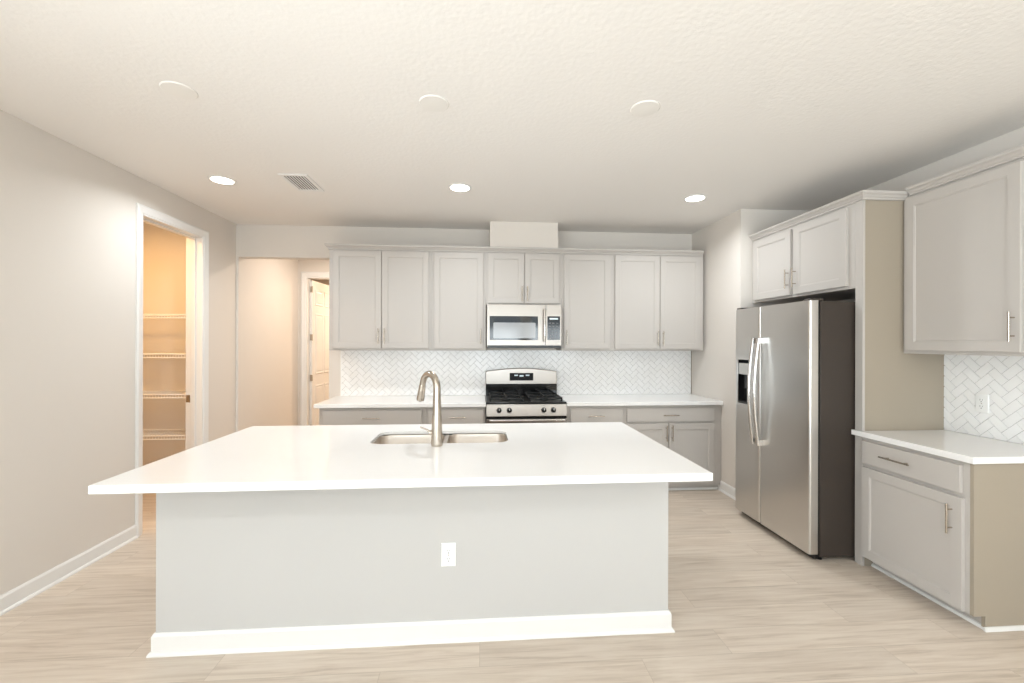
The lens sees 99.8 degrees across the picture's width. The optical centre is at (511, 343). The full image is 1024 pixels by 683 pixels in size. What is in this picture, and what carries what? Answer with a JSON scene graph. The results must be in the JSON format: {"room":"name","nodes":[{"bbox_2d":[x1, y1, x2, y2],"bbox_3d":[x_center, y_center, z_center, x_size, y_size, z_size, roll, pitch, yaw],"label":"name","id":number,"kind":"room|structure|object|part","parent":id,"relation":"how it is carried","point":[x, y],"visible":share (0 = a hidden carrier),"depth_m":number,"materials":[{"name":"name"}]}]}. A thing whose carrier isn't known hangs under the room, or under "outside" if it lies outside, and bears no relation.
{"room":"kitchen","nodes":[
{"label":"kitchen","id":0,"kind":"room"},
{"bbox_2d":[0,110,297,594],"bbox_3d":[-2.761,0.103,0.701,0.175,2.780,11.240,0,0,-4],"label":"wall","id":1,"kind":"structure","parent":0,"point":[68,213],"depth_m":2.86,"materials":[{"name":"beige paint"}]},
{"bbox_2d":[0,525,137,615],"bbox_3d":[-2.634,1.443,-0.057,0.025,0.100,9.470,0,0,-4],"label":"baseboard","id":2,"kind":"structure","parent":1,"relation":"attached to","point":[24,592],"depth_m":2.72,"materials":[{"name":"white paint"}]},
{"bbox_2d":[135,203,208,536],"bbox_3d":[-2.912,0.207,3.743,0.018,2.572,0.874,0,0,-4],"label":"trim","id":3,"kind":"structure","parent":1,"relation":"attached to","point":[141,209],"depth_m":3.35,"materials":[{"name":"white paint"}]},
{"bbox_2d":[142,214,203,532],"bbox_3d":[-2.997,0.235,3.736,0.153,2.515,0.762,0,0,-4],"label":"trim","id":4,"kind":"structure","parent":1,"relation":"attached to","point":[194,242],"depth_m":4.09,"materials":[{"name":"white paint"}]},
{"bbox_2d":[143,222,185,465],"bbox_3d":[-3.802,0.101,3.587,1.480,2.780,1.850,0,0,-4],"label":"wall","id":5,"kind":"structure","parent":0,"point":[164,251],"depth_m":4.41,"materials":[{"name":"beige paint"}]},
{"bbox_2d":[143,429,185,439],"bbox_3d":[-3.791,0.901,4.236,1.356,0.043,0.314,0,0,-4],"label":"wire shelf","id":6,"kind":"object","parent":5,"relation":"attached to","point":[151,430],"visible":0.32,"depth_m":4.21,"materials":[{"name":"white metal"}]},
{"bbox_2d":[143,391,185,398],"bbox_3d":[-3.790,0.506,4.236,1.356,0.043,0.314,0,0,-4],"label":"wire shelf","id":7,"kind":"object","parent":5,"relation":"attached to","point":[155,393],"visible":0.28,"depth_m":4.17,"materials":[{"name":"white metal"}]},
{"bbox_2d":[143,314,185,318],"bbox_3d":[-3.788,-0.259,4.236,1.356,0.043,0.314,0,0,-4],"label":"wire shelf","id":8,"kind":"object","parent":5,"relation":"attached to","point":[162,316],"visible":0.27,"depth_m":4.13,"materials":[{"name":"white metal"}]},
{"bbox_2d":[143,353,185,357],"bbox_3d":[-3.789,0.121,4.236,1.356,0.043,0.314,0,0,-4],"label":"wire shelf","id":9,"kind":"object","parent":5,"relation":"attached to","point":[158,354],"visible":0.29,"depth_m":4.12,"materials":[{"name":"white metal"}]},
{"bbox_2d":[298,260,328,425],"bbox_3d":[-2.560,0.104,7.583,3.200,2.780,2.700,0,0,-4],"label":"wall","id":10,"kind":"structure","parent":0,"point":[303,265],"depth_m":6.19,"materials":[{"name":"beige paint"}]},
{"bbox_2d":[300,272,328,425],"bbox_3d":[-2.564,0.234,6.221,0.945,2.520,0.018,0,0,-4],"label":"trim","id":11,"kind":"structure","parent":10,"relation":"attached to","point":[304,275],"depth_m":6.19,"materials":[{"name":"white paint"}]},
{"bbox_2d":[310,280,328,424],"bbox_3d":[-2.900,0.281,6.662,0.107,2.400,0.775,0,0,0],"label":"door","id":12,"kind":"structure","parent":10,"relation":"in","point":[319,292],"depth_m":6.49,"materials":[{"name":"white paint"}]},
{"bbox_2d":[236,224,691,431],"bbox_3d":[-0.031,0.110,4.941,5.940,2.780,0.120,0,0,-4],"label":"wall","id":13,"kind":"structure","parent":0,"point":[291,242],"depth_m":4.75,"materials":[{"name":"beige paint"}]},
{"bbox_2d":[329,249,430,349],"bbox_3d":[-1.369,-0.445,4.593,1.035,1.040,0.377,0,0,-4],"label":"upper cabinet","id":14,"kind":"object","parent":13,"relation":"attached to","point":[379,299],"visible":0.94,"depth_m":4.44,"materials":[{"name":"grey paint"}]},
{"bbox_3d":[-1.592,-0.449,4.435,0.486,1.003,0.020,0,0,-4],"label":"door","id":15,"kind":"part","parent":14,"relation":"part of","materials":[{"name":"grey paint"}]},
{"bbox_3d":[-1.105,-0.447,4.471,0.478,1.003,0.020,0,0,-4],"label":"door","id":16,"kind":"part","parent":14,"relation":"part of","materials":[{"name":"grey paint"}]},
{"bbox_2d":[431,251,485,350],"bbox_3d":[-0.569,-0.443,4.652,0.568,1.040,0.377,0,0,-4],"label":"upper cabinet","id":17,"kind":"object","parent":13,"relation":"attached to","point":[458,279],"visible":1,"depth_m":4.51,"materials":[{"name":"grey paint"}]},
{"bbox_2d":[340,350,691,395],"bbox_3d":[0.106,0.333,4.886,3.992,0.505,0.008,0,0,-4],"label":"tile backsplash","id":18,"kind":"structure","parent":13,"relation":"attached to","point":[363,372],"depth_m":4.87,"materials":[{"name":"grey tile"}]},
{"bbox_3d":[-1.880,0.328,4.741,0.010,0.505,0.008,0,0,-4],"label":"edge trim","id":19,"kind":"part","parent":18,"relation":"part of","materials":[{"name":"white plastic"}]},
{"bbox_3d":[2.093,0.338,5.032,0.009,0.505,0.008,0,0,-4],"label":"edge trim","id":20,"kind":"part","parent":18,"relation":"part of","materials":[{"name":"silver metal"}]},
{"bbox_2d":[486,252,561,305],"bbox_3d":[0.118,-0.683,4.702,0.805,0.557,0.377,0,0,-4],"label":"upper cabinet","id":21,"kind":"object","parent":13,"relation":"attached to","point":[511,278],"visible":0.89,"depth_m":4.55,"materials":[{"name":"grey paint"}]},
{"bbox_3d":[-0.063,-0.684,4.547,0.383,0.525,0.020,0,0,-4],"label":"door","id":22,"kind":"part","parent":21,"relation":"part of","materials":[{"name":"grey paint"}]},
{"bbox_2d":[486,304,560,347],"bbox_3d":[0.118,-0.176,4.661,0.786,0.455,0.436,0,0,-4],"label":"microwave oven","id":23,"kind":"object","parent":21,"relation":"attached to","point":[507,326],"visible":1,"depth_m":4.50,"materials":[{"name":"silver metal"}]},
{"bbox_3d":[0.029,-0.190,4.506,0.578,0.422,0.034,0,0,-4],"label":"door","id":24,"kind":"part","parent":23,"relation":"part of","materials":[{"name":"silver metal"}]},
{"bbox_3d":[0.338,-0.186,4.500,0.021,0.343,0.082,0,0,-4],"label":"handle","id":25,"kind":"part","parent":23,"relation":"part of","materials":[{"name":"silver metal"}]},
{"bbox_3d":[0.437,-0.189,4.536,0.160,0.422,0.034,0,0,-4],"label":"control panel","id":26,"kind":"part","parent":23,"relation":"part of","materials":[{"name":"silver metal"}]},
{"bbox_3d":[0.318,-0.683,4.575,0.367,0.525,0.020,0,0,-4],"label":"door","id":27,"kind":"part","parent":21,"relation":"part of","materials":[{"name":"grey paint"}]},
{"bbox_2d":[556,254,612,350],"bbox_3d":[0.797,-0.440,4.751,0.557,1.040,0.377,0,0,-4],"label":"upper cabinet","id":28,"kind":"object","parent":13,"relation":"attached to","point":[586,279],"visible":0.95,"depth_m":4.61,"materials":[{"name":"grey paint"}]},
{"bbox_2d":[613,255,702,350],"bbox_3d":[1.580,-0.438,4.809,1.010,1.040,0.377,0,0,-4],"label":"upper cabinet","id":29,"kind":"object","parent":13,"relation":"attached to","point":[658,299],"visible":0.94,"depth_m":4.66,"materials":[{"name":"grey paint"}]},
{"bbox_3d":[1.351,-0.441,4.650,0.492,1.003,0.020,0,0,-4],"label":"door","id":30,"kind":"part","parent":29,"relation":"part of","materials":[{"name":"grey paint"}]},
{"bbox_3d":[1.832,-0.440,4.686,0.457,1.003,0.020,0,0,-4],"label":"door","id":31,"kind":"part","parent":29,"relation":"part of","materials":[{"name":"grey paint"}]},
{"bbox_2d":[0,0,1023,279],"bbox_3d":[-0.606,-1.331,2.161,7.900,0.100,14.000,0,0,-4],"label":"ceiling","id":32,"kind":"structure","parent":0,"point":[805,105],"depth_m":2.24,"materials":[{"name":"white paint"}]},
{"bbox_2d":[159,81,197,99],"bbox_3d":[-1.689,-1.280,2.187,0.158,0.008,0.158,0,0,-4],"label":"cover plate","id":33,"kind":"object","parent":32,"relation":"attached to","point":[176,89],"visible":1,"depth_m":2.18,"materials":[{"name":"white paint"}]},
{"bbox_2d":[207,175,236,184],"bbox_3d":[-2.280,-1.282,3.393,0.196,0.008,0.196,0,0,-4],"label":"recessed light","id":34,"kind":"object","parent":32,"relation":"in","point":[219,179],"visible":1,"depth_m":3.38,"materials":[{"name":"white glass"}]},
{"bbox_2d":[278,173,323,191],"bbox_3d":[-1.678,-1.280,3.447,0.216,0.008,0.360,0,0,-4],"label":"ceiling vent","id":35,"kind":"object","parent":32,"relation":"in","point":[300,182],"visible":1,"depth_m":3.43,"materials":[{"name":"white metal"}]},
{"bbox_2d":[419,95,448,111],"bbox_3d":[-0.416,-1.277,2.301,0.158,0.008,0.158,0,0,-4],"label":"cover plate","id":36,"kind":"object","parent":32,"relation":"attached to","point":[434,103],"visible":1,"depth_m":2.29,"materials":[{"name":"white paint"}]},
{"bbox_2d":[448,183,471,191],"bbox_3d":[-0.428,-1.277,3.543,0.196,0.008,0.196,0,0,-4],"label":"recessed light","id":37,"kind":"object","parent":32,"relation":"in","point":[458,187],"visible":1,"depth_m":3.53,"materials":[{"name":"white paint"}]},
{"bbox_2d":[630,100,659,116],"bbox_3d":[0.724,-1.274,2.345,0.158,0.008,0.158,0,0,-4],"label":"cover plate","id":38,"kind":"object","parent":32,"relation":"attached to","point":[647,107],"visible":1,"depth_m":2.33,"materials":[{"name":"white paint"}]},
{"bbox_2d":[683,194,706,201],"bbox_3d":[1.609,-1.272,3.787,0.196,0.008,0.196,0,0,-4],"label":"recessed light","id":39,"kind":"object","parent":32,"relation":"in","point":[697,197],"visible":1,"depth_m":3.78,"materials":[{"name":"white glass"}]},
{"bbox_2d":[0,489,1023,682],"bbox_3d":[-0.613,1.548,2.161,7.900,0.100,14.000,0,0,-4],"label":"floor","id":40,"kind":"structure","parent":0,"point":[746,605],"depth_m":2.18,"materials":[{"name":"beige wood"}]},
{"bbox_2d":[319,407,424,424],"bbox_3d":[-1.365,1.058,4.438,1.000,0.878,0.687,0,0,-4],"label":"base cabinet","id":41,"kind":"object","parent":40,"relation":"on","point":[416,415],"visible":0.27,"depth_m":4.13,"materials":[{"name":"grey paint"}]},
{"bbox_2d":[314,395,485,407],"bbox_3d":[-1.091,0.601,4.469,1.628,0.036,0.664,0,0,-4],"label":"countertop","id":42,"kind":"structure","parent":41,"relation":"on","point":[446,400],"depth_m":4.25,"materials":[{"name":"white stone"}]},
{"bbox_2d":[146,433,674,657],"bbox_3d":[-0.479,1.052,2.607,2.593,0.894,0.932,0,0,-4],"label":"kitchen island","id":43,"kind":"object","parent":40,"relation":"on","point":[237,572],"visible":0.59,"depth_m":2.16,"materials":[{"name":"grey paint"}]},
{"bbox_2d":[88,422,712,493],"bbox_3d":[-0.457,0.603,2.488,2.649,0.036,1.270,0,0,-4],"label":"island countertop","id":44,"kind":"structure","parent":43,"relation":"on","point":[310,457],"depth_m":2.13,"materials":[{"name":"white stone"}]},
{"bbox_2d":[417,371,442,446],"bbox_3d":[-0.503,0.373,2.511,0.240,0.424,0.104,0,0,44],"label":"kitchen faucet","id":45,"kind":"object","parent":44,"relation":"on","point":[436,432],"visible":1,"depth_m":2.45,"materials":[{"name":"silver metal"}]},
{"bbox_3d":[-0.487,0.499,2.459,0.080,0.048,0.028,0,0,-4],"label":"lever","id":46,"kind":"part","parent":45,"relation":"part of","materials":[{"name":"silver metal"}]},
{"bbox_3d":[-0.481,0.243,2.518,0.044,0.164,0.198,0,0,-44],"label":"spout","id":47,"kind":"part","parent":45,"relation":"part of","materials":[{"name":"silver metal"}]},
{"bbox_2d":[372,433,506,443],"bbox_3d":[-0.441,0.714,2.700,0.824,0.214,0.366,0,0,-4],"label":"sink","id":48,"kind":"object","parent":44,"relation":"in","point":[485,437],"visible":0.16,"depth_m":2.87,"materials":[{"name":"silver metal"}]},
{"bbox_3d":[-0.640,0.714,2.686,0.425,0.214,0.366,0,0,-4],"label":"bowl","id":49,"kind":"part","parent":48,"relation":"part of","materials":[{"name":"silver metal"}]},
{"bbox_3d":[-0.218,0.705,2.716,0.377,0.194,0.366,0,0,-4],"label":"bowl","id":50,"kind":"part","parent":48,"relation":"part of","materials":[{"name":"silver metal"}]},
{"bbox_3d":[-0.480,1.448,2.607,2.593,0.102,0.931,0,0,-4],"label":"baseboard","id":51,"kind":"part","parent":43,"relation":"part of","materials":[{"name":"white paint"}]},
{"bbox_2d":[441,543,455,566],"bbox_3d":[-0.320,1.067,2.172,0.073,0.118,0.009,0,0,-4],"label":"electrical outlet","id":52,"kind":"object","parent":43,"relation":"attached to","point":[448,550],"visible":1,"depth_m":2.17,"materials":[{"name":"white plastic"}]},
{"bbox_2d":[445,556,451,561],"bbox_3d":[-0.320,1.088,2.170,0.031,0.029,0.004,0,0,-4],"label":"receptacle","id":53,"kind":"object","parent":52,"relation":"attached to","point":[447,558],"depth_m":2.17,"materials":[{"name":"grey plastic"}]},
{"bbox_2d":[445,548,451,553],"bbox_3d":[-0.320,1.047,2.170,0.031,0.029,0.004,0,0,-4],"label":"receptacle","id":54,"kind":"object","parent":52,"relation":"attached to","point":[447,550],"depth_m":2.17,"materials":[{"name":"white plastic"}]},
{"bbox_2d":[425,407,484,433],"bbox_3d":[-0.574,1.060,4.496,0.584,0.878,0.687,0,0,-4],"label":"base cabinet","id":55,"kind":"object","parent":40,"relation":"on","point":[450,415],"visible":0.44,"depth_m":4.20,"materials":[{"name":"grey paint"}]},
{"bbox_3d":[-0.546,0.717,4.201,0.537,0.140,0.020,0,0,-4],"label":"drawer","id":56,"kind":"part","parent":55,"relation":"part of","materials":[{"name":"grey paint"}]},
{"bbox_2d":[486,368,566,423],"bbox_3d":[0.124,0.889,4.512,0.794,1.222,0.718,0,0,-4],"label":"gas range","id":57,"kind":"object","parent":40,"relation":"on","point":[513,395],"visible":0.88,"depth_m":4.36,"materials":[{"name":"silver metal"}]},
{"bbox_3d":[0.105,0.372,4.785,0.264,0.084,0.006,0,0,-4],"label":"clock panel","id":58,"kind":"part","parent":57,"relation":"part of","materials":[{"name":"black"}]},
{"bbox_3d":[0.144,0.998,4.231,0.794,0.515,0.039,0,0,-4],"label":"oven door","id":59,"kind":"part","parent":57,"relation":"part of","materials":[{"name":"silver metal"}]},
{"bbox_2d":[486,395,566,403],"bbox_3d":[0.125,0.587,4.505,0.794,0.016,0.543,0,0,-4],"label":"cooktop","id":60,"kind":"object","parent":57,"relation":"in","point":[525,400],"depth_m":4.34,"materials":[{"name":"black metal"}]},
{"bbox_3d":[0.144,0.656,4.242,0.794,0.115,0.060,0,0,-4],"label":"control panel","id":61,"kind":"part","parent":57,"relation":"part of","materials":[{"name":"silver metal"}]},
{"bbox_3d":[0.148,0.749,4.185,0.734,0.032,0.062,0,0,-4],"label":"handle","id":62,"kind":"part","parent":57,"relation":"part of","materials":[{"name":"silver metal"}]},
{"bbox_2d":[566,406,623,422],"bbox_3d":[0.815,1.063,4.598,0.582,0.878,0.687,0,0,-4],"label":"base cabinet","id":63,"kind":"object","parent":40,"relation":"on","point":[575,414],"visible":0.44,"depth_m":4.29,"materials":[{"name":"grey paint"}]},
{"bbox_2d":[624,405,720,487],"bbox_3d":[1.613,1.065,4.656,1.016,0.878,0.687,0,0,-4],"label":"base cabinet","id":64,"kind":"object","parent":40,"relation":"on","point":[690,431],"depth_m":4.37,"materials":[{"name":"grey paint"}]},
{"bbox_2d":[559,394,722,405],"bbox_3d":[1.321,0.607,4.646,1.602,0.036,0.664,0,0,-4],"label":"countertop","id":65,"kind":"structure","parent":64,"relation":"on","point":[588,399],"depth_m":4.44,"materials":[{"name":"white stone"}]},
{"bbox_3d":[1.364,1.114,4.341,0.426,0.609,0.020,0,0,-4],"label":"door","id":66,"kind":"part","parent":64,"relation":"part of","materials":[{"name":"grey paint"}]},
{"bbox_3d":[1.606,0.722,4.358,0.908,0.140,0.020,0,0,-4],"label":"drawer","id":67,"kind":"part","parent":64,"relation":"part of","materials":[{"name":"grey paint"}]},
{"bbox_3d":[1.821,1.115,4.374,0.474,0.609,0.020,0,0,-4],"label":"door","id":68,"kind":"part","parent":64,"relation":"part of","materials":[{"name":"grey paint"}]},
{"bbox_2d":[668,487,717,490],"bbox_3d":[1.333,1.493,4.388,1.586,0.020,0.013,0,0,-4],"label":"trim","id":69,"kind":"structure","parent":64,"relation":"attached to","point":[695,488],"depth_m":4.42,"materials":[{"name":"white paint"}]},
{"bbox_3d":[2.115,1.066,4.438,0.047,0.878,0.057,0,0,-4],"label":"filler strip","id":70,"kind":"part","parent":64,"relation":"part of","materials":[{"name":"grey wood"}]},
{"bbox_2d":[736,298,854,559],"bbox_3d":[2.376,0.599,3.413,0.900,1.814,0.868,0,0,-4],"label":"refrigerator","id":71,"kind":"object","parent":40,"relation":"on","point":[795,361],"visible":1,"depth_m":3.05,"materials":[{"name":"grey metal"}]},
{"bbox_3d":[2.014,0.220,3.693,0.044,0.100,0.159,0,0,-4],"label":"dispenser panel","id":72,"kind":"part","parent":71,"relation":"part of","materials":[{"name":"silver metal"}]},
{"bbox_3d":[2.018,0.578,3.654,0.062,1.745,0.336,0,0,-4],"label":"freezer door","id":73,"kind":"part","parent":71,"relation":"part of","materials":[{"name":"silver metal"}]},
{"bbox_3d":[1.958,0.387,3.513,0.082,0.859,0.028,0,0,-4],"label":"handle","id":74,"kind":"part","parent":71,"relation":"part of","materials":[{"name":"silver metal"}]},
{"bbox_3d":[1.963,0.387,3.445,0.082,0.859,0.028,0,0,-4],"label":"handle","id":75,"kind":"part","parent":71,"relation":"part of","materials":[{"name":"silver metal"}]},
{"bbox_3d":[2.050,0.578,3.217,0.062,1.745,0.524,0,0,-4],"label":"door","id":76,"kind":"part","parent":71,"relation":"part of","materials":[{"name":"silver metal"}]},
{"bbox_2d":[855,200,943,565],"bbox_3d":[2.667,0.269,2.963,0.604,2.475,0.059,0,0,-4],"label":"end panel","id":77,"kind":"object","parent":40,"relation":"on","point":[895,390],"visible":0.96,"depth_m":2.93,"materials":[{"name":"beige laminate"}]},
{"bbox_2d":[861,437,1023,626],"bbox_3d":[2.663,1.068,2.601,0.662,0.878,0.659,0,0,-4],"label":"base cabinet","id":78,"kind":"object","parent":40,"relation":"on","point":[952,530],"visible":0.9,"depth_m":2.34,"materials":[{"name":"grey paint"}]},
{"bbox_3d":[2.348,0.722,2.643,0.037,0.010,0.190,0,0,-4],"label":"handle","id":79,"kind":"part","parent":78,"relation":"part of","materials":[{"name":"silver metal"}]},
{"bbox_3d":[2.379,0.727,2.600,0.020,0.152,0.596,0,0,-4],"label":"drawer","id":80,"kind":"part","parent":78,"relation":"part of","materials":[{"name":"grey paint"}]},
{"bbox_3d":[2.379,1.126,2.595,0.020,0.600,0.606,0,0,-4],"label":"door","id":81,"kind":"part","parent":78,"relation":"part of","materials":[{"name":"grey paint"}]},
{"bbox_2d":[851,429,1023,463],"bbox_3d":[2.676,0.610,2.621,0.634,0.036,0.738,0,0,-4],"label":"countertop","id":82,"kind":"structure","parent":78,"relation":"on","point":[972,449],"depth_m":2.52,"materials":[{"name":"white stone"}]},
{"bbox_2d":[871,563,1023,631],"bbox_3d":[2.704,1.497,2.598,0.520,0.020,0.671,0,0,-4],"label":"trim","id":83,"kind":"structure","parent":78,"relation":"attached to","point":[1017,627],"depth_m":2.41,"materials":[{"name":"white paint"}]},
{"bbox_3d":[2.369,0.951,2.339,0.037,0.160,0.010,0,0,-4],"label":"handle","id":84,"kind":"part","parent":78,"relation":"part of","materials":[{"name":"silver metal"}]},
{"bbox_3d":[2.715,1.068,2.284,0.604,0.878,0.020,0,0,-4],"label":"panel","id":85,"kind":"part","parent":78,"relation":"part of","materials":[{"name":"beige laminate"}]},
{"bbox_2d":[489,221,557,247],"bbox_3d":[0.117,-1.142,4.723,0.723,0.275,0.335,0,0,-4],"label":"cover","id":86,"kind":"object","parent":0,"point":[501,234],"depth_m":4.56,"materials":[{"name":"beige paint"}]},
{"bbox_2d":[324,243,703,255],"bbox_3d":[0.075,-0.984,4.708,4.006,0.052,0.356,0,0,-4],"label":"crown molding","id":87,"kind":"structure","parent":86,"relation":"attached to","point":[329,246],"depth_m":4.54,"materials":[{"name":"grey paint"}]},
{"bbox_2d":[692,209,810,488],"bbox_3d":[2.492,0.116,4.589,0.720,2.780,0.950,0,0,-4],"label":"wall","id":88,"kind":"structure","parent":0,"point":[726,244],"depth_m":4.33,"materials":[{"name":"beige paint"}]},
{"bbox_2d":[717,481,735,500],"bbox_3d":[2.138,1.455,4.277,0.025,0.100,0.402,0,0,-4],"label":"baseboard","id":89,"kind":"structure","parent":88,"relation":"attached to","point":[728,490],"depth_m":4.28,"materials":[{"name":"white paint"}]},
{"bbox_2d":[815,127,1023,443],"bbox_3d":[3.226,0.118,0.311,0.120,2.780,9.590,0,0,-4],"label":"wall","id":90,"kind":"structure","parent":0,"point":[1013,139],"depth_m":2.89,"materials":[{"name":"beige paint"}]},
{"bbox_2d":[752,203,855,303],"bbox_3d":[2.598,-0.673,3.553,0.662,0.590,1.128,0,0,-4],"label":"upper cabinet","id":91,"kind":"object","parent":90,"relation":"attached to","point":[815,257],"visible":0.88,"depth_m":3.40,"materials":[{"name":"grey paint"}]},
{"bbox_3d":[2.295,-0.672,3.809,0.020,0.545,0.480,0,0,-4],"label":"door","id":92,"kind":"part","parent":91,"relation":"part of","materials":[{"name":"grey paint"}]},
{"bbox_3d":[2.288,-0.534,3.504,0.037,0.160,0.010,0,0,-4],"label":"handle","id":93,"kind":"part","parent":91,"relation":"part of","materials":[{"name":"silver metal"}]},
{"bbox_3d":[2.333,-0.675,3.275,0.020,0.551,0.503,0,0,-4],"label":"door","id":94,"kind":"part","parent":91,"relation":"part of","materials":[{"name":"grey paint"}]},
{"bbox_2d":[749,145,1023,240],"bbox_3d":[2.637,-1.005,3.163,0.642,0.072,1.911,0,0,-4],"label":"crown molding","id":95,"kind":"structure","parent":91,"relation":"on","point":[863,194],"depth_m":2.88,"materials":[{"name":"grey paint"}]},
{"bbox_2d":[904,157,1023,355],"bbox_3d":[2.817,-0.459,2.602,0.362,1.058,0.690,0,0,-4],"label":"upper cabinet","id":96,"kind":"object","parent":90,"relation":"attached to","point":[964,237],"visible":1,"depth_m":2.54,"materials":[{"name":"grey paint"}]},
{"bbox_3d":[2.675,-0.088,2.311,0.037,0.160,0.010,0,0,-4],"label":"handle","id":97,"kind":"part","parent":96,"relation":"part of","materials":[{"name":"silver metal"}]},
{"bbox_2d":[944,354,1023,443],"bbox_3d":[2.991,0.332,2.627,0.008,0.521,0.664,0,0,-4],"label":"tile backsplash","id":98,"kind":"structure","parent":90,"relation":"attached to","point":[1001,378],"depth_m":2.71,"materials":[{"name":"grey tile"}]},
{"bbox_2d":[975,394,988,413],"bbox_3d":[2.975,0.382,2.729,0.009,0.118,0.073,0,0,-4],"label":"electrical outlet","id":99,"kind":"object","parent":98,"relation":"attached to","point":[981,400],"visible":1,"depth_m":2.73,"materials":[{"name":"white plastic"}]}
]}

